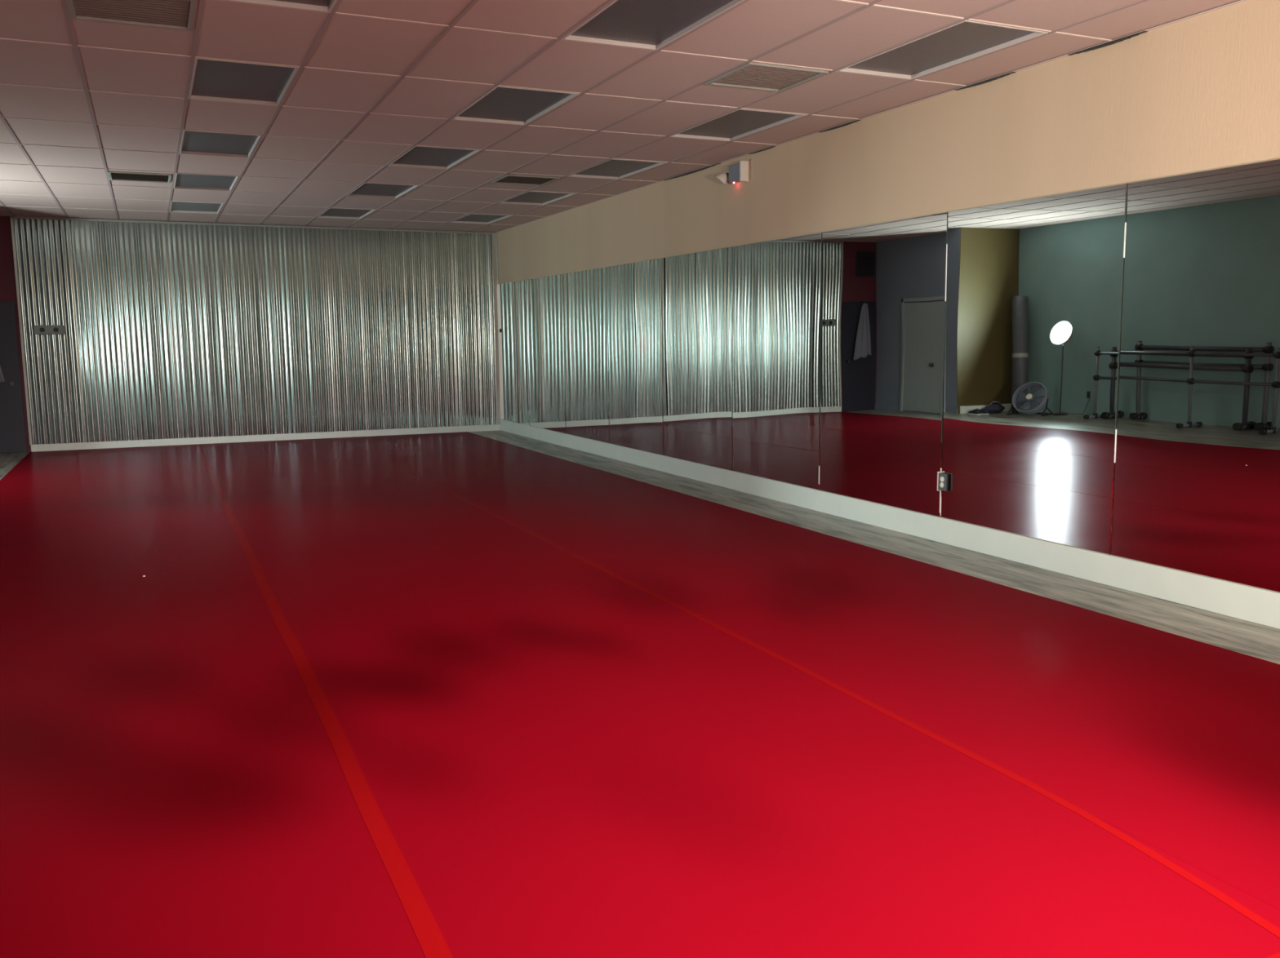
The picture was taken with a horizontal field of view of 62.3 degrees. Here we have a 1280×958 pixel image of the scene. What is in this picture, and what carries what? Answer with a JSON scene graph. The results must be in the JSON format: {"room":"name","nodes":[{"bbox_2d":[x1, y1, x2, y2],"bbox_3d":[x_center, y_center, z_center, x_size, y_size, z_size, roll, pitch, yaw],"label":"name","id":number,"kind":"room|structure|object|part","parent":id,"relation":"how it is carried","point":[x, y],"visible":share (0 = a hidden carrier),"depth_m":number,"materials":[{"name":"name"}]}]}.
{"room":"dance studio","nodes":[
{"label":"dance studio","id":0,"kind":"room"},
{"bbox_2d":[0,215,426,452],"bbox_3d":[-5.846,-2.205,15.728,7.723,3.300,0.120,-4,8,-24],"label":"wall","id":1,"kind":"structure","parent":0,"point":[7,277],"depth_m":14.33,"materials":[{"name":"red paint"}]},
{"bbox_2d":[0,301,27,453],"bbox_3d":[-8.820,-1.367,14.339,0.744,2.060,0.090,-4,8,-24],"label":"door","id":2,"kind":"structure","parent":1,"relation":"in","point":[12,424],"depth_m":14.47,"materials":[{"name":"black paint"}]},
{"bbox_2d":[0,366,4,382],"bbox_3d":[-8.822,-1.837,14.240,0.407,1.087,0.094,-4,8,-24],"label":"hanging cloth","id":3,"kind":"object","parent":2,"relation":"hanging from","point":[2,378],"visible":1,"depth_m":14.36,"materials":[{"name":"grey"}]},
{"bbox_3d":[-8.570,-1.303,14.447,0.058,0.058,0.060,-4,8,-24],"label":"knob","id":4,"kind":"part","parent":2,"relation":"part of","materials":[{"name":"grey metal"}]},
{"bbox_2d":[9,216,32,444],"bbox_3d":[-8.448,-2.006,14.454,0.032,3.090,0.042,-4,8,-24],"label":"trim","id":5,"kind":"structure","parent":1,"relation":"attached to","point":[11,217],"depth_m":14.43,"materials":[{"name":"grey metal"}]},
{"bbox_2d":[13,217,80,444],"bbox_3d":[-8.172,-2.022,14.578,0.615,3.093,0.016,-4,8,-23],"label":"sheet","id":6,"kind":"object","parent":1,"relation":"attached to","point":[40,244],"visible":1,"depth_m":14.58,"materials":[{"name":"metal"}]},
{"bbox_2d":[33,325,64,334],"bbox_3d":[-8.121,-2.051,14.543,0.370,0.124,0.066,-4,8,-24],"label":"outlet box","id":7,"kind":"object","parent":6,"relation":"attached to","point":[37,330],"visible":1,"depth_m":14.52,"materials":[{"name":"grey metal"}]},
{"bbox_2d":[39,327,44,332],"bbox_3d":[-8.181,-2.043,14.483,0.065,0.065,0.007,-4,8,-24],"label":"socket","id":8,"kind":"object","parent":7,"relation":"attached to","point":[41,329],"depth_m":14.48,"materials":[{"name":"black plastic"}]},
{"bbox_2d":[53,327,58,332],"bbox_3d":[-8.031,-2.053,14.552,0.065,0.065,0.007,-4,8,-24],"label":"socket","id":9,"kind":"object","parent":7,"relation":"attached to","point":[55,329],"depth_m":14.55,"materials":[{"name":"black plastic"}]},
{"bbox_2d":[62,219,128,442],"bbox_3d":[-7.614,-2.061,14.833,0.615,3.093,0.016,-4,8,-24],"label":"sheet","id":10,"kind":"object","parent":1,"relation":"attached to","point":[90,246],"visible":1,"depth_m":14.83,"materials":[{"name":"metal"}]},
{"bbox_2d":[113,222,175,440],"bbox_3d":[-7.055,-2.100,15.088,0.615,3.093,0.019,-4,9,-26],"label":"sheet","id":11,"kind":"object","parent":1,"relation":"attached to","point":[139,246],"visible":1,"depth_m":15.08,"materials":[{"name":"metal"}]},
{"bbox_2d":[161,223,221,438],"bbox_3d":[-6.496,-2.139,15.342,0.615,3.093,0.015,-4,8,-23],"label":"sheet","id":12,"kind":"object","parent":1,"relation":"attached to","point":[186,247],"visible":1,"depth_m":15.34,"materials":[{"name":"metal"}]},
{"bbox_2d":[208,224,264,436],"bbox_3d":[-5.938,-2.178,15.596,0.615,3.093,0.015,-4,8,-24],"label":"sheet","id":13,"kind":"object","parent":1,"relation":"attached to","point":[232,247],"visible":1,"depth_m":15.59,"materials":[{"name":"metal"}]},
{"bbox_2d":[12,216,492,234],"bbox_3d":[-5.400,-3.741,15.644,6.749,0.029,0.042,-4,8,-24],"label":"trim","id":14,"kind":"structure","parent":1,"relation":"attached to","point":[15,217],"depth_m":15.44,"materials":[{"name":"grey metal"}]},
{"bbox_2d":[31,424,500,452],"bbox_3d":[-5.374,-0.639,16.061,6.749,0.100,0.045,-4,8,-24],"label":"baseboard","id":15,"kind":"structure","parent":1,"relation":"attached to","point":[192,441],"depth_m":15.87,"materials":[{"name":"white paint"}]},
{"bbox_2d":[253,226,307,434],"bbox_3d":[-5.380,-2.217,15.851,0.615,3.093,0.018,-4,8,-23],"label":"sheet","id":16,"kind":"object","parent":1,"relation":"attached to","point":[276,248],"visible":1,"depth_m":15.85,"materials":[{"name":"metal"}]},
{"bbox_2d":[297,227,348,432],"bbox_3d":[-4.821,-2.256,16.106,0.615,3.093,0.016,-4,8,-24],"label":"sheet","id":17,"kind":"object","parent":1,"relation":"attached to","point":[318,249],"visible":1,"depth_m":16.10,"materials":[{"name":"metal"}]},
{"bbox_2d":[339,229,388,431],"bbox_3d":[-4.262,-2.295,16.360,0.615,3.093,0.016,-4,8,-24],"label":"sheet","id":18,"kind":"object","parent":1,"relation":"attached to","point":[360,250],"visible":1,"depth_m":16.36,"materials":[{"name":"metal"}]},
{"bbox_2d":[380,230,426,429],"bbox_3d":[-3.704,-2.334,16.615,0.615,3.093,0.016,-4,9,-26],"label":"sheet","id":19,"kind":"object","parent":1,"relation":"attached to","point":[401,260],"visible":1,"depth_m":16.61,"materials":[{"name":"metal"}]},
{"bbox_2d":[419,231,464,427],"bbox_3d":[-3.145,-2.373,16.869,0.615,3.093,0.016,-4,8,-24],"label":"sheet","id":20,"kind":"object","parent":1,"relation":"attached to","point":[439,251],"visible":1,"depth_m":16.86,"materials":[{"name":"metal"}]},
{"bbox_2d":[458,233,497,426],"bbox_3d":[-2.587,-2.412,17.123,0.615,3.093,0.016,-4,8,-24],"label":"sheet","id":21,"kind":"object","parent":1,"relation":"attached to","point":[475,250],"visible":1,"depth_m":17.10,"materials":[{"name":"metal"}]},
{"bbox_2d":[0,0,1239,232],"bbox_3d":[-2.246,-2.603,6.283,9.193,0.163,20.050,-4,8,-24],"label":"ceiling","id":22,"kind":"structure","parent":0,"point":[81,100],"depth_m":7.22,"materials":[{"name":"tile"}]},
{"bbox_2d":[66,0,196,31],"bbox_3d":[-2.585,-2.397,5.387,0.588,0.014,0.588,-4,8,-24],"label":"ceiling vent","id":23,"kind":"object","parent":22,"relation":"in","point":[193,3],"visible":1,"depth_m":5.52,"materials":[{"name":"grey metal"}]},
{"bbox_2d":[107,170,171,182],"bbox_3d":[-5.174,-3.127,10.953,0.588,0.014,0.588,-4,8,-24],"label":"ceiling vent","id":24,"kind":"object","parent":22,"relation":"in","point":[113,175],"visible":1,"depth_m":10.94,"materials":[{"name":"grey metal"}]},
{"bbox_2d":[169,201,223,213],"bbox_3d":[-5.686,-3.489,13.548,0.601,0.035,1.188,-4,8,-24],"label":"recessed light","id":25,"kind":"object","parent":22,"relation":"in","point":[175,206],"visible":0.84,"depth_m":13.71,"materials":[{"name":"grey plastic"}]},
{"bbox_2d":[173,173,239,191],"bbox_3d":[-4.671,-3.203,11.366,0.601,0.035,1.188,-4,8,-24],"label":"recessed light","id":26,"kind":"object","parent":22,"relation":"in","point":[182,180],"visible":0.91,"depth_m":11.47,"materials":[{"name":"grey plastic"}]},
{"bbox_2d":[179,129,262,157],"bbox_3d":[-3.657,-2.916,9.183,0.601,0.035,1.188,-4,8,-24],"label":"recessed light","id":27,"kind":"object","parent":22,"relation":"in","point":[193,142],"visible":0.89,"depth_m":9.26,"materials":[{"name":"grey plastic"}]},
{"bbox_2d":[188,57,299,106],"bbox_3d":[-2.642,-2.630,7.000,0.601,0.035,1.188,-4,8,-24],"label":"recessed light","id":28,"kind":"object","parent":22,"relation":"in","point":[215,80],"visible":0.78,"depth_m":7.03,"materials":[{"name":"grey plastic"}]},
{"bbox_2d":[225,0,337,12],"bbox_3d":[-1.627,-2.344,4.818,0.601,0.035,1.188,-4,8,-24],"label":"recessed light","id":29,"kind":"object","parent":22,"relation":"in","point":[326,6],"visible":1,"depth_m":5.38,"materials":[{"name":"grey plastic"}]},
{"bbox_2d":[316,208,376,219],"bbox_3d":[-3.983,-3.608,14.325,0.601,0.035,1.188,-4,8,-24],"label":"recessed light","id":30,"kind":"object","parent":22,"relation":"in","point":[336,213],"visible":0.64,"depth_m":14.48,"materials":[{"name":"grey plastic"}]},
{"bbox_2d":[346,182,419,198],"bbox_3d":[-2.969,-3.321,12.142,0.601,0.035,1.188,-4,8,-24],"label":"recessed light","id":31,"kind":"object","parent":22,"relation":"in","point":[366,189],"visible":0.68,"depth_m":12.27,"materials":[{"name":"grey plastic"}]},
{"bbox_2d":[388,145,480,169],"bbox_3d":[-1.954,-3.035,9.959,0.601,0.035,1.188,-4,8,-24],"label":"recessed light","id":32,"kind":"object","parent":22,"relation":"in","point":[419,157],"visible":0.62,"depth_m":10.04,"materials":[{"name":"grey plastic"}]},
{"bbox_2d":[448,213,512,224],"bbox_3d":[-2.281,-3.727,15.101,0.601,0.035,1.188,-4,8,-24],"label":"recessed light","id":33,"kind":"object","parent":22,"relation":"in","point":[472,218],"visible":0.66,"depth_m":15.23,"materials":[{"name":"grey plastic"}]},
{"bbox_2d":[451,85,579,124],"bbox_3d":[-0.939,-2.749,7.777,0.601,0.035,1.188,-4,8,-24],"label":"recessed light","id":34,"kind":"object","parent":22,"relation":"in","point":[501,104],"visible":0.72,"depth_m":7.83,"materials":[{"name":"grey plastic"}]},
{"bbox_2d":[490,173,559,186],"bbox_3d":[-1.239,-3.219,11.391,0.588,0.014,0.588,-4,8,-24],"label":"ceiling vent","id":35,"kind":"object","parent":22,"relation":"in","point":[507,179],"visible":1,"depth_m":11.38,"materials":[{"name":"grey metal"}]},
{"bbox_2d":[498,191,577,205],"bbox_3d":[-1.266,-3.441,12.918,0.601,0.035,1.188,-4,8,-24],"label":"recessed light","id":36,"kind":"object","parent":22,"relation":"in","point":[530,197],"visible":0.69,"depth_m":13.04,"materials":[{"name":"grey plastic"}]},
{"bbox_2d":[568,159,667,179],"bbox_3d":[-0.251,-3.154,10.735,0.601,0.035,1.188,-4,8,-24],"label":"recessed light","id":37,"kind":"object","parent":22,"relation":"in","point":[613,169],"visible":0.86,"depth_m":10.82,"materials":[{"name":"grey plastic"}]},
{"bbox_2d":[561,0,744,50],"bbox_3d":[0.076,-2.463,5.594,0.601,0.035,1.188,-4,8,-24],"label":"recessed light","id":38,"kind":"object","parent":22,"relation":"in","point":[651,24],"visible":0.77,"depth_m":5.76,"materials":[{"name":"grey plastic"}]},
{"bbox_2d":[670,108,806,141],"bbox_3d":[0.764,-2.868,8.553,0.601,0.035,1.188,-4,8,-24],"label":"recessed light","id":39,"kind":"object","parent":22,"relation":"in","point":[739,123],"visible":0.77,"depth_m":8.61,"materials":[{"name":"grey plastic"}]},
{"bbox_2d":[704,62,828,92],"bbox_3d":[0.824,-2.637,6.954,0.588,0.014,0.588,-4,8,-24],"label":"ceiling vent","id":40,"kind":"object","parent":22,"relation":"in","point":[819,73],"visible":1,"depth_m":6.94,"materials":[{"name":"grey metal"}]},
{"bbox_2d":[836,20,1048,79],"bbox_3d":[1.778,-2.582,6.370,0.601,0.035,1.188,-4,8,-24],"label":"recessed light","id":41,"kind":"object","parent":22,"relation":"in","point":[966,40],"visible":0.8,"depth_m":6.37,"materials":[{"name":"grey plastic"}]},
{"bbox_2d":[0,430,1279,664],"bbox_3d":[-2.218,0.696,6.728,9.193,0.100,20.050,-4,8,-24],"label":"floor","id":42,"kind":"structure","parent":0,"point":[1255,640],"depth_m":7.02,"materials":[{"name":"grey laminate"}]},
{"bbox_2d":[0,431,1279,957],"bbox_3d":[-2.432,0.330,9.060,6.200,0.004,15.235,-4,8,-24],"label":"floor","id":43,"kind":"structure","parent":42,"relation":"on","point":[562,759],"depth_m":4.08,"materials":[{"name":"red plastic"}]},
{"bbox_2d":[195,444,453,957],"bbox_3d":[-3.312,0.386,8.678,0.071,0.001,15.110,-4,8,-24],"label":"tape","id":44,"kind":"object","parent":43,"relation":"on","point":[430,939],"visible":1,"depth_m":3.63,"materials":[{"name":"red plastic"}]},
{"bbox_2d":[340,437,1279,938],"bbox_3d":[-1.482,0.261,9.490,0.154,0.001,15.150,-4,8,-24],"label":"tape","id":45,"kind":"object","parent":43,"relation":"on","point":[1198,882],"visible":1,"depth_m":3.79,"materials":[{"name":"red plastic"}]},
{"bbox_2d":[1266,952,1279,957],"bbox_3d":[0.749,1.225,2.217,6.201,0.001,0.020,-4,8,-24],"label":"tape","id":46,"kind":"object","parent":43,"relation":"on","point":[1277,955],"visible":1,"depth_m":2.59,"materials":[{"name":"red plastic"}]},
{"bbox_2d":[497,0,1279,593],"bbox_3d":[1.887,-1.277,8.379,0.120,3.300,20.050,-4,8,-24],"label":"wall","id":47,"kind":"structure","parent":0,"point":[1201,92],"depth_m":7.13,"materials":[{"name":"beige paint"}]},
{"bbox_2d":[492,232,501,424],"bbox_3d":[-2.320,-2.428,17.195,0.074,3.090,0.062,-4,8,-24],"label":"trim","id":48,"kind":"structure","parent":47,"relation":"attached to","point":[495,237],"depth_m":17.18,"materials":[{"name":"grey"}]},
{"bbox_2d":[497,280,529,425],"bbox_3d":[-2.000,-1.983,16.613,0.012,2.184,1.516,-4,8,-24],"label":"wall mirror","id":49,"kind":"object","parent":47,"relation":"attached to","point":[512,303],"visible":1,"depth_m":16.55,"materials":[{"name":"clear glass"}]},
{"bbox_2d":[526,273,565,433],"bbox_3d":[-1.359,-1.802,15.235,0.010,2.184,1.536,-4,8,-24],"label":"wall mirror","id":50,"kind":"object","parent":47,"relation":"attached to","point":[545,312],"visible":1,"depth_m":15.18,"materials":[{"name":"clear glass"}]},
{"bbox_2d":[563,266,609,443],"bbox_3d":[-0.714,-1.621,13.848,0.009,2.184,1.536,-4,8,-24],"label":"wall mirror","id":51,"kind":"object","parent":47,"relation":"attached to","point":[585,300],"visible":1,"depth_m":13.78,"materials":[{"name":"clear glass"}]},
{"bbox_2d":[607,257,663,455],"bbox_3d":[-0.070,-1.439,12.462,0.010,2.184,1.536,-4,8,-24],"label":"wall mirror","id":52,"kind":"object","parent":47,"relation":"attached to","point":[634,290],"visible":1,"depth_m":12.39,"materials":[{"name":"clear glass"}]},
{"bbox_2d":[662,246,733,471],"bbox_3d":[0.579,-1.256,11.066,0.011,2.184,1.556,-4,9,-24],"label":"wall mirror","id":53,"kind":"object","parent":47,"relation":"attached to","point":[697,286],"visible":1,"depth_m":10.99,"materials":[{"name":"clear glass"}]},
{"bbox_2d":[715,160,748,185],"bbox_3d":[0.875,-2.902,10.070,0.118,0.185,0.447,-5,9,-32],"label":"emergency light","id":54,"kind":"object","parent":47,"relation":"attached to","point":[738,172],"visible":1,"depth_m":9.96,"materials":[{"name":"grey plastic"}]},
{"bbox_2d":[732,232,822,490],"bbox_3d":[1.223,-1.074,9.682,0.011,2.184,1.510,-4,9,-24],"label":"wall mirror","id":55,"kind":"object","parent":47,"relation":"attached to","point":[777,284],"visible":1,"depth_m":9.60,"materials":[{"name":"clear glass"}]},
{"bbox_2d":[495,0,1247,232],"bbox_3d":[1.816,-2.797,8.129,0.024,0.017,19.780,-4,8,-24],"label":"trim","id":56,"kind":"structure","parent":47,"relation":"attached to","point":[1120,39],"depth_m":7.13,"materials":[{"name":"beige"}]},
{"bbox_2d":[819,212,947,517],"bbox_3d":[1.863,-0.894,8.304,0.011,2.184,1.550,-4,9,-24],"label":"wall mirror","id":57,"kind":"object","parent":47,"relation":"attached to","point":[883,303],"visible":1,"depth_m":8.21,"materials":[{"name":"clear glass"}]},
{"bbox_2d":[937,471,948,491],"bbox_3d":[2.195,0.021,7.675,0.021,0.140,0.099,-4,8,-24],"label":"outlet","id":58,"kind":"object","parent":57,"relation":"attached to","point":[942,478],"visible":1,"depth_m":7.66,"materials":[{"name":"grey plastic"}]},
{"bbox_2d":[500,419,1279,629],"bbox_3d":[1.845,0.273,8.546,0.016,0.184,19.780,-4,8,-24],"label":"baseboard","id":59,"kind":"structure","parent":47,"relation":"attached to","point":[1254,605],"depth_m":7.34,"materials":[{"name":"white paint"}]},
{"bbox_2d":[940,182,1127,555],"bbox_3d":[2.504,-0.713,6.926,0.013,2.184,1.520,-5,9,-24],"label":"wall mirror","id":60,"kind":"object","parent":47,"relation":"attached to","point":[1033,286],"visible":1,"depth_m":6.82,"materials":[{"name":"clear glass"}]},
{"bbox_2d":[1111,158,1279,592],"bbox_3d":[3.145,-0.532,5.548,0.011,2.184,1.540,-5,9,-24],"label":"wall mirror","id":61,"kind":"object","parent":47,"relation":"attached to","point":[1197,487],"visible":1,"depth_m":5.74,"materials":[{"name":"clear glass"}]}
]}

